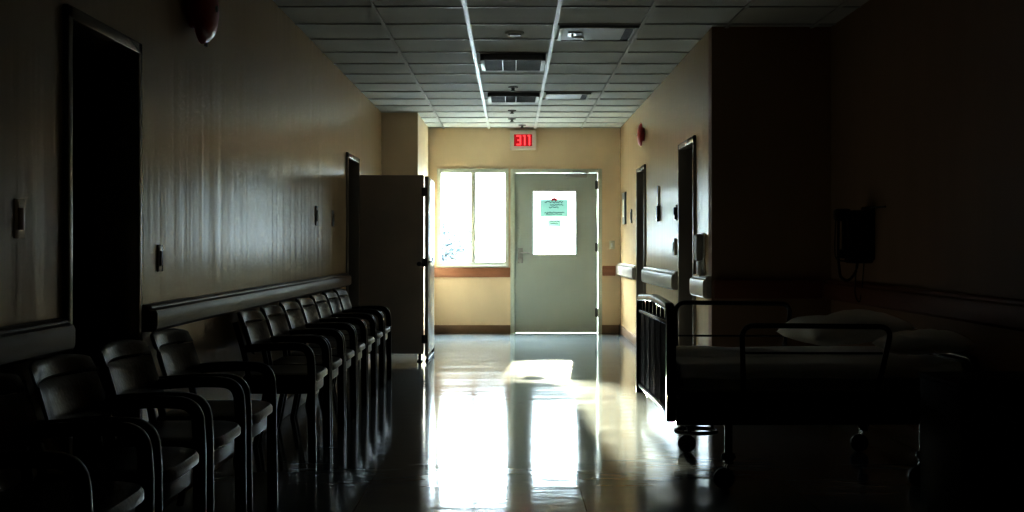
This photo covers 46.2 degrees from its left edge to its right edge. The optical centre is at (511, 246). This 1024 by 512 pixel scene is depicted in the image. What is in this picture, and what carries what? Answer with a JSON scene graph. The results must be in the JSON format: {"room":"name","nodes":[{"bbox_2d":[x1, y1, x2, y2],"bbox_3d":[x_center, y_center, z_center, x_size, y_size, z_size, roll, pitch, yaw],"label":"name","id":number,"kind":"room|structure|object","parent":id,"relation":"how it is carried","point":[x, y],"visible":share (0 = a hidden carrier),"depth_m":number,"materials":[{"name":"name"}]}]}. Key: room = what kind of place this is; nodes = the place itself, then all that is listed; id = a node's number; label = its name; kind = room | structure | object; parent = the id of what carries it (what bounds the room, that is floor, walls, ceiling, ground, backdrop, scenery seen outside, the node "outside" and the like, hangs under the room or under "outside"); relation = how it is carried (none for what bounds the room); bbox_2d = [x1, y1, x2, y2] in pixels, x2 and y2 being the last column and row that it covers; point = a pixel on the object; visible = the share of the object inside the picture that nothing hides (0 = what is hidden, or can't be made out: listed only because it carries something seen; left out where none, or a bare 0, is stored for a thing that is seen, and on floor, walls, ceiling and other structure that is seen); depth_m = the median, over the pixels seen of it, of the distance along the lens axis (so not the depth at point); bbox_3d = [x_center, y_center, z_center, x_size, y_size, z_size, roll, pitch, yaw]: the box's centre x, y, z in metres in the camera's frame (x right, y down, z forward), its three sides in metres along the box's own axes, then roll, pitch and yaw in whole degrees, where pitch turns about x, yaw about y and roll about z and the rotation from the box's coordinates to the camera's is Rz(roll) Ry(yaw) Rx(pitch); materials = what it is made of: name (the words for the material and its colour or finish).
{"room":"hospital interior","nodes":[
{"label":"hospital interior","id":0,"kind":"room"},
{"bbox_2d":[0,0,381,491],"bbox_3d":[-1.595,-0.217,6.650,0.150,2.700,18.300,0,0,0],"label":"wall","id":1,"kind":"structure","parent":0,"point":[245,133],"depth_m":5.90,"materials":[{"name":"paint"}]},
{"bbox_2d":[14,199,24,237],"bbox_3d":[-1.515,-0.087,3.700,0.008,0.120,0.080,0,0,0],"label":"light switch","id":2,"kind":"object","parent":1,"relation":"attached to","point":[19,204],"visible":1,"depth_m":3.69,"materials":[{"name":"paint"}]},
{"bbox_2d":[0,318,74,367],"bbox_3d":[-1.489,0.293,0.765,0.060,0.110,6.530,0,0,0],"label":"trim","id":3,"kind":"structure","parent":1,"relation":"attached to","point":[19,343],"depth_m":3.69,"materials":[{"name":"plastic"}]},
{"bbox_2d":[63,4,141,511],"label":"door","id":4,"kind":"structure","parent":1,"relation":"in","point":[102,65],"depth_m":4.83,"materials":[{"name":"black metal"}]},
{"bbox_2d":[157,245,162,271],"bbox_3d":[-1.513,0.048,5.170,0.012,0.115,0.070,0,0,0],"label":"light switch","id":5,"kind":"object","parent":1,"relation":"attached to","point":[159,247],"visible":1,"depth_m":5.15,"materials":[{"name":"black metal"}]},
{"bbox_2d":[186,0,218,46],"bbox_3d":[-1.455,-1.120,5.680,0.130,0.344,0.330,0,0,0],"label":"bell","id":6,"kind":"object","parent":1,"relation":"attached to","point":[202,15],"visible":1,"depth_m":5.59,"materials":[{"name":"red metal"}]},
{"bbox_2d":[142,273,351,331],"bbox_3d":[-1.489,0.293,7.925,0.060,0.110,6.010,0,0,0],"label":"handrail","id":7,"kind":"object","parent":1,"relation":"attached to","point":[166,314],"depth_m":6.17,"materials":[{"name":"plastic"}]},
{"bbox_2d":[163,354,368,508],"bbox_3d":[-1.513,1.078,5.750,0.014,0.110,16.500,0,0,0],"label":"baseboard","id":8,"kind":"structure","parent":1,"relation":"attached to","point":[289,401],"depth_m":7.33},
{"bbox_2d":[315,206,317,225],"bbox_3d":[-1.513,-0.242,9.300,0.014,0.150,0.100,0,0,0],"label":"card reader","id":9,"kind":"object","parent":1,"relation":"attached to","point":[316,207],"visible":1,"depth_m":9.28,"materials":[{"name":"black plastic"}]},
{"bbox_2d":[332,210,333,225],"bbox_3d":[-1.513,-0.242,10.160,0.014,0.135,0.090,0,0,0],"label":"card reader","id":10,"kind":"object","parent":1,"relation":"attached to","point":[332,210],"visible":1,"depth_m":10.12,"materials":[{"name":"black plastic"}]},
{"bbox_2d":[346,152,359,370],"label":"door","id":11,"kind":"structure","parent":1,"relation":"in","point":[352,162],"depth_m":11.78,"materials":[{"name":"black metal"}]},
{"bbox_2d":[382,113,427,328],"bbox_3d":[-1.310,-0.217,14.900,0.420,2.700,1.800,0,0,0],"label":"wall","id":12,"kind":"structure","parent":0,"point":[404,135],"depth_m":14.00,"materials":[{"name":"beige paint"}]},
{"bbox_2d":[428,128,619,324],"bbox_3d":[-0.049,-0.217,15.875,3.243,2.700,0.150,0,0,0],"label":"wall","id":13,"kind":"structure","parent":0,"point":[457,300],"depth_m":15.80,"materials":[{"name":"paint"}]},
{"bbox_2d":[434,268,509,276],"bbox_3d":[-0.557,0.335,15.782,1.065,0.127,0.034,0,0,0],"label":"trim","id":14,"kind":"structure","parent":13,"relation":"attached to","point":[438,272],"depth_m":15.77,"materials":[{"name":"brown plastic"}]},
{"bbox_2d":[436,169,508,267],"bbox_3d":[-0.517,-0.381,15.828,0.955,1.302,0.145,0,0,0],"label":"window","id":15,"kind":"structure","parent":13,"relation":"in","point":[473,264],"depth_m":15.78,"materials":[{"name":"white glass"}]},
{"bbox_2d":[510,130,535,149],"bbox_3d":[0.145,-1.403,15.758,0.344,0.262,0.082,0,0,0],"label":"exit sign","id":16,"kind":"object","parent":13,"relation":"attached to","point":[519,139],"visible":1,"depth_m":15.73,"materials":[{"name":"red plastic"}]},
{"bbox_2d":[434,325,618,332],"bbox_3d":[0.162,1.081,15.793,2.523,0.105,0.014,0,0,0],"label":"baseboard","id":17,"kind":"structure","parent":13,"relation":"attached to","point":[437,328],"depth_m":15.79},
{"bbox_2d":[510,169,601,332],"bbox_3d":[0.582,0.053,15.787,1.203,2.160,0.245,0,0,0],"label":"door","id":18,"kind":"structure","parent":13,"relation":"in","point":[550,293],"depth_m":15.80,"materials":[{"name":"grey paint"}]},
{"bbox_2d":[540,198,567,216],"bbox_3d":[0.555,-0.523,15.799,0.360,0.252,0.008,0,0,0],"label":"paper notice","id":19,"kind":"object","parent":18,"relation":"attached to","point":[553,207],"visible":1,"depth_m":15.80,"materials":[{"name":"green paper"}]},
{"bbox_2d":[548,220,560,226],"bbox_3d":[0.557,-0.312,15.799,0.175,0.090,0.008,0,0,0],"label":"paper notice","id":20,"kind":"object","parent":18,"relation":"attached to","point":[551,223],"visible":1,"depth_m":15.80,"materials":[{"name":"green paper"}]},
{"bbox_2d":[602,266,615,275],"bbox_3d":[1.276,0.313,15.782,0.171,0.130,0.034,0,0,0],"label":"trim","id":21,"kind":"structure","parent":13,"relation":"attached to","point":[606,270],"depth_m":15.77,"materials":[{"name":"brown wood"}]},
{"bbox_2d":[609,241,614,248],"bbox_3d":[1.315,-0.027,15.793,0.070,0.110,0.014,0,0,0],"label":"light switch","id":22,"kind":"object","parent":13,"relation":"attached to","point":[611,243],"visible":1,"depth_m":15.79,"materials":[{"name":"beige paint"}]},
{"bbox_2d":[163,332,926,511],"bbox_3d":[0.375,1.193,6.625,4.190,0.120,18.650,0,0,0],"label":"floor","id":23,"kind":"structure","parent":0,"point":[492,422],"depth_m":6.62,"materials":[{"name":"tile"}]},
{"bbox_2d":[0,372,153,511],"bbox_3d":[-1.258,0.742,3.210,0.466,0.788,0.538,0,0,0],"label":"chair","id":24,"kind":"object","parent":23,"relation":"on","point":[19,428],"visible":1,"depth_m":3.34,"materials":[{"name":"black leather"}]},
{"bbox_2d":[17,354,206,511],"bbox_3d":[-1.258,0.742,3.800,0.466,0.788,0.538,0,0,0],"label":"chair","id":25,"kind":"object","parent":23,"relation":"on","point":[79,396],"visible":0.71,"depth_m":3.84,"materials":[{"name":"black leather"}]},
{"bbox_2d":[92,339,246,511],"bbox_3d":[-1.258,0.742,4.410,0.466,0.788,0.538,0,0,0],"label":"chair","id":26,"kind":"object","parent":23,"relation":"on","point":[137,375],"visible":0.7,"depth_m":4.47,"materials":[{"name":"black leather"}]},
{"bbox_2d":[146,328,277,511],"bbox_3d":[-1.258,0.742,5.020,0.466,0.788,0.538,0,0,0],"label":"chair","id":27,"kind":"object","parent":23,"relation":"on","point":[179,359],"visible":0.64,"depth_m":5.11,"materials":[{"name":"black leather"}]},
{"bbox_2d":[232,310,330,462],"bbox_3d":[-1.258,0.742,6.570,0.466,0.788,0.538,0,0,0],"label":"chair","id":28,"kind":"object","parent":23,"relation":"on","point":[307,379],"visible":0.87,"depth_m":6.35,"materials":[{"name":"black leather"}]},
{"bbox_2d":[259,305,344,444],"bbox_3d":[-1.258,0.742,7.145,0.466,0.788,0.538,0,0,0],"label":"chair","id":29,"kind":"object","parent":23,"relation":"on","point":[277,324],"visible":0.6,"depth_m":7.32,"materials":[{"name":"black leather"}]},
{"bbox_2d":[278,300,356,428],"bbox_3d":[-1.258,0.742,7.720,0.466,0.788,0.538,0,0,0],"label":"chair","id":30,"kind":"object","parent":23,"relation":"on","point":[293,314],"visible":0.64,"depth_m":7.91,"materials":[{"name":"black leather"}]},
{"bbox_2d":[295,297,367,415],"bbox_3d":[-1.258,0.742,8.295,0.466,0.788,0.538,0,0,0],"label":"chair","id":31,"kind":"object","parent":23,"relation":"on","point":[310,314],"visible":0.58,"depth_m":8.49,"materials":[{"name":"black leather"}]},
{"bbox_2d":[309,294,376,404],"bbox_3d":[-1.258,0.742,8.870,0.466,0.788,0.538,0,0,0],"label":"chair","id":32,"kind":"object","parent":23,"relation":"on","point":[323,309],"visible":0.48,"depth_m":9.10,"materials":[{"name":"black leather"}]},
{"bbox_2d":[322,291,384,394],"bbox_3d":[-1.258,0.742,9.445,0.466,0.788,0.538,0,0,0],"label":"chair","id":33,"kind":"object","parent":23,"relation":"on","point":[334,303],"visible":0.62,"depth_m":9.68,"materials":[{"name":"black leather"}]},
{"bbox_2d":[333,288,391,385],"bbox_3d":[-1.258,0.742,10.030,0.466,0.788,0.538,0,0,0],"label":"chair","id":34,"kind":"object","parent":23,"relation":"on","point":[342,294],"visible":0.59,"depth_m":10.26,"materials":[{"name":"black wood"}]},
{"bbox_2d":[360,175,434,361],"bbox_3d":[-1.151,0.210,12.334,0.726,1.845,0.996,0,0,0],"label":"door","id":35,"kind":"structure","parent":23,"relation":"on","point":[393,262],"depth_m":11.88,"materials":[{"name":"metal"}]},
{"bbox_2d":[636,294,979,488],"bbox_3d":[1.457,0.688,6.187,1.492,0.889,1.174,0,0,-1],"label":"hospital bed","id":36,"kind":"object","parent":23,"relation":"on","point":[689,403],"visible":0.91,"depth_m":5.67,"materials":[{"name":"black paint"}]},
{"bbox_2d":[676,346,962,379],"bbox_3d":[1.453,0.570,6.195,1.341,0.112,1.060,0,0,-1],"label":"mattress","id":37,"kind":"object","parent":36,"relation":"on","point":[703,362],"visible":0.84,"depth_m":5.70,"materials":[{"name":"grey fabric"}]},
{"bbox_2d":[775,309,916,345],"bbox_3d":[1.760,0.425,6.380,0.537,0.177,0.620,0,0,-7],"label":"pillow","id":38,"kind":"object","parent":37,"relation":"on","point":[822,337],"visible":0.91,"depth_m":6.14,"materials":[{"name":"white fabric"}]},
{"bbox_2d":[872,329,974,354],"bbox_3d":[2.000,0.460,5.850,0.420,0.124,0.360,0,0,6],"label":"pillow","id":39,"kind":"object","parent":37,"relation":"on","point":[920,341],"visible":0.91,"depth_m":5.70,"materials":[{"name":"white fabric"}]},
{"bbox_2d":[273,0,868,128],"bbox_3d":[0.375,-1.621,6.625,4.190,0.132,18.650,0,0,0],"label":"ceiling","id":40,"kind":"structure","parent":0,"point":[422,57],"depth_m":9.29,"materials":[{"name":"tile"}]},
{"bbox_2d":[480,54,545,70],"bbox_3d":[0.007,-1.527,9.955,0.529,0.054,0.590,0,0,0],"label":"ceiling vent","id":41,"kind":"object","parent":40,"relation":"in","point":[489,62],"visible":1,"depth_m":9.83,"materials":[{"name":"grey metal"}]},
{"bbox_2d":[508,86,517,90],"bbox_3d":[0.010,-1.546,11.750,0.100,0.042,0.099,0,0,0],"label":"sprinkler","id":42,"kind":"object","parent":40,"relation":"attached to","point":[511,87],"visible":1,"depth_m":11.72,"materials":[{"name":"grey metal"}]},
{"bbox_2d":[488,93,538,102],"bbox_3d":[0.015,-1.535,12.360,0.524,0.038,0.520,0,0,0],"label":"ceiling vent","id":43,"kind":"object","parent":40,"relation":"in","point":[492,97],"visible":1,"depth_m":12.25,"materials":[{"name":"grey metal"}]},
{"bbox_2d":[505,31,523,36],"bbox_3d":[0.020,-1.552,8.760,0.140,0.030,0.140,0,0,0],"label":"smoke detector","id":44,"kind":"object","parent":40,"relation":"attached to","point":[508,33],"visible":1,"depth_m":8.72,"materials":[{"name":"white plastic"}]},
{"bbox_2d":[545,93,590,99],"bbox_3d":[0.573,-1.547,12.330,0.455,0.014,0.460,0,0,0],"label":"ceiling light","id":45,"kind":"object","parent":40,"relation":"attached to","point":[549,96],"visible":1,"depth_m":12.32,"materials":[{"name":"white plastic"}]},
{"bbox_2d":[557,26,638,41],"bbox_3d":[0.615,-1.528,8.720,0.560,0.052,0.560,0,0,0],"label":"ceiling light","id":46,"kind":"object","parent":40,"relation":"attached to","point":[566,33],"visible":1,"depth_m":8.69,"materials":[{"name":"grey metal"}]},
{"bbox_2d":[620,31,708,345],"bbox_3d":[1.498,-0.217,12.245,0.150,2.700,7.110,0,0,0],"label":"wall","id":47,"kind":"structure","parent":0,"point":[677,110],"depth_m":11.05,"materials":[{"name":"paint"}]},
{"bbox_2d":[622,192,625,223],"bbox_3d":[1.410,-0.487,15.100,0.026,0.400,0.340,0,0,0],"label":"notice board","id":48,"kind":"object","parent":47,"relation":"attached to","point":[624,193],"visible":1,"depth_m":14.97,"materials":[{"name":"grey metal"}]},
{"bbox_2d":[616,263,635,278],"bbox_3d":[1.392,0.288,14.705,0.060,0.160,2.170,0,0,0],"label":"trim","id":49,"kind":"structure","parent":47,"relation":"attached to","point":[622,269],"depth_m":14.34,"materials":[{"name":"grey plastic"}]},
{"bbox_2d":[636,123,644,145],"bbox_3d":[1.383,-1.212,12.950,0.080,0.250,0.250,0,0,0],"label":"bell","id":50,"kind":"object","parent":47,"relation":"attached to","point":[640,134],"visible":1,"depth_m":12.88,"materials":[{"name":"red metal"}]},
{"bbox_2d":[636,164,645,302],"bbox_3d":[1.493,0.127,13.155,0.180,2.012,0.814,0,0,0],"label":"door","id":51,"kind":"structure","parent":47,"relation":"in","point":[641,171],"depth_m":13.52,"materials":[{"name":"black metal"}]},
{"bbox_2d":[656,186,659,221],"bbox_3d":[1.409,-0.417,11.600,0.028,0.340,0.090,0,0,0],"label":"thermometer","id":52,"kind":"object","parent":47,"relation":"attached to","point":[657,206],"visible":1,"depth_m":11.57,"materials":[{"name":"white plastic"}]},
{"bbox_2d":[641,267,677,289],"bbox_3d":[1.392,0.288,11.460,0.060,0.160,2.440,0,0,0],"label":"handrail","id":53,"kind":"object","parent":47,"relation":"attached to","point":[668,279],"depth_m":11.04,"materials":[{"name":"grey plastic"}]},
{"bbox_2d":[673,238,675,254],"bbox_3d":[1.410,-0.002,10.420,0.026,0.145,0.080,0,0,0],"label":"light switch","id":54,"kind":"object","parent":47,"relation":"attached to","point":[674,239],"visible":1,"depth_m":10.38,"materials":[{"name":"plastic"}]},
{"bbox_2d":[673,205,677,220],"bbox_3d":[1.406,-0.294,10.320,0.034,0.135,0.060,0,0,0],"label":"wall bracket","id":55,"kind":"object","parent":47,"relation":"attached to","point":[675,209],"visible":1,"depth_m":10.30,"materials":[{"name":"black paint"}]},
{"bbox_2d":[678,135,695,345],"bbox_3d":[1.493,0.135,9.720,0.180,1.997,0.864,0,0,0],"label":"door","id":56,"kind":"structure","parent":47,"relation":"in","point":[686,149],"depth_m":10.11,"materials":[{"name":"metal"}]},
{"bbox_2d":[694,233,704,275],"bbox_3d":[1.393,0.066,8.930,0.060,0.335,0.170,0,0,0],"label":"hand sanitizer","id":57,"kind":"object","parent":47,"relation":"attached to","point":[699,239],"visible":0.89,"depth_m":8.87,"materials":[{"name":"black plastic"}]},
{"bbox_2d":[694,234,702,260],"bbox_3d":[1.387,0.004,8.930,0.048,0.198,0.140,0,0,0],"label":"dispenser","id":58,"kind":"object","parent":57,"relation":"on","point":[698,238],"depth_m":8.86,"materials":[{"name":"grey plastic"}]},
{"bbox_2d":[689,274,711,298],"bbox_3d":[1.392,0.288,8.895,0.060,0.160,0.690,0,0,0],"label":"trim","id":59,"kind":"structure","parent":47,"relation":"attached to","point":[699,286],"depth_m":8.67,"materials":[{"name":"grey plastic"}]},
{"bbox_2d":[709,27,830,346],"bbox_3d":[1.847,-0.217,8.615,0.847,2.700,0.150,0,0,0],"label":"wall","id":60,"kind":"structure","parent":0,"point":[770,87],"depth_m":8.54,"materials":[{"name":"beige paint"}]},
{"bbox_2d":[714,280,822,298],"bbox_3d":[1.817,0.300,8.514,0.767,0.135,0.049,0,0,0],"label":"trim","id":61,"kind":"structure","parent":60,"relation":"attached to","point":[723,289],"depth_m":8.49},
{"bbox_2d":[831,0,1023,429],"bbox_3d":[2.345,-0.217,3.095,0.150,2.700,11.190,0,0,0],"label":"wall","id":62,"kind":"structure","parent":0,"point":[927,96],"depth_m":6.43,"materials":[{"name":"beige paint"}]},
{"bbox_2d":[619,325,918,450],"bbox_3d":[1.839,1.078,6.650,0.861,0.110,18.300,0,0,0],"label":"baseboard","id":63,"kind":"structure","parent":62,"relation":"attached to","point":[905,434],"depth_m":7.02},
{"bbox_2d":[833,206,885,301],"bbox_3d":[2.150,0.047,7.494,0.248,0.608,0.432,0,0,0],"label":"wall telephone","id":64,"kind":"object","parent":62,"relation":"attached to","point":[858,226],"visible":1,"depth_m":7.51,"materials":[{"name":"black paint"}]},
{"bbox_2d":[823,280,1023,331],"bbox_3d":[2.239,0.300,3.015,0.060,0.135,11.030,0,0,0],"label":"handrail","id":65,"kind":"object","parent":62,"relation":"attached to","point":[1000,312],"depth_m":6.26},
{"label":"outside","id":66,"kind":"structure","parent":0,"visible":0},
{"bbox_3d":[0.000,1.358,52.975,80.000,0.150,74.050,0,0,0],"label":"ground","id":67,"kind":"structure","parent":66,"visible":0},
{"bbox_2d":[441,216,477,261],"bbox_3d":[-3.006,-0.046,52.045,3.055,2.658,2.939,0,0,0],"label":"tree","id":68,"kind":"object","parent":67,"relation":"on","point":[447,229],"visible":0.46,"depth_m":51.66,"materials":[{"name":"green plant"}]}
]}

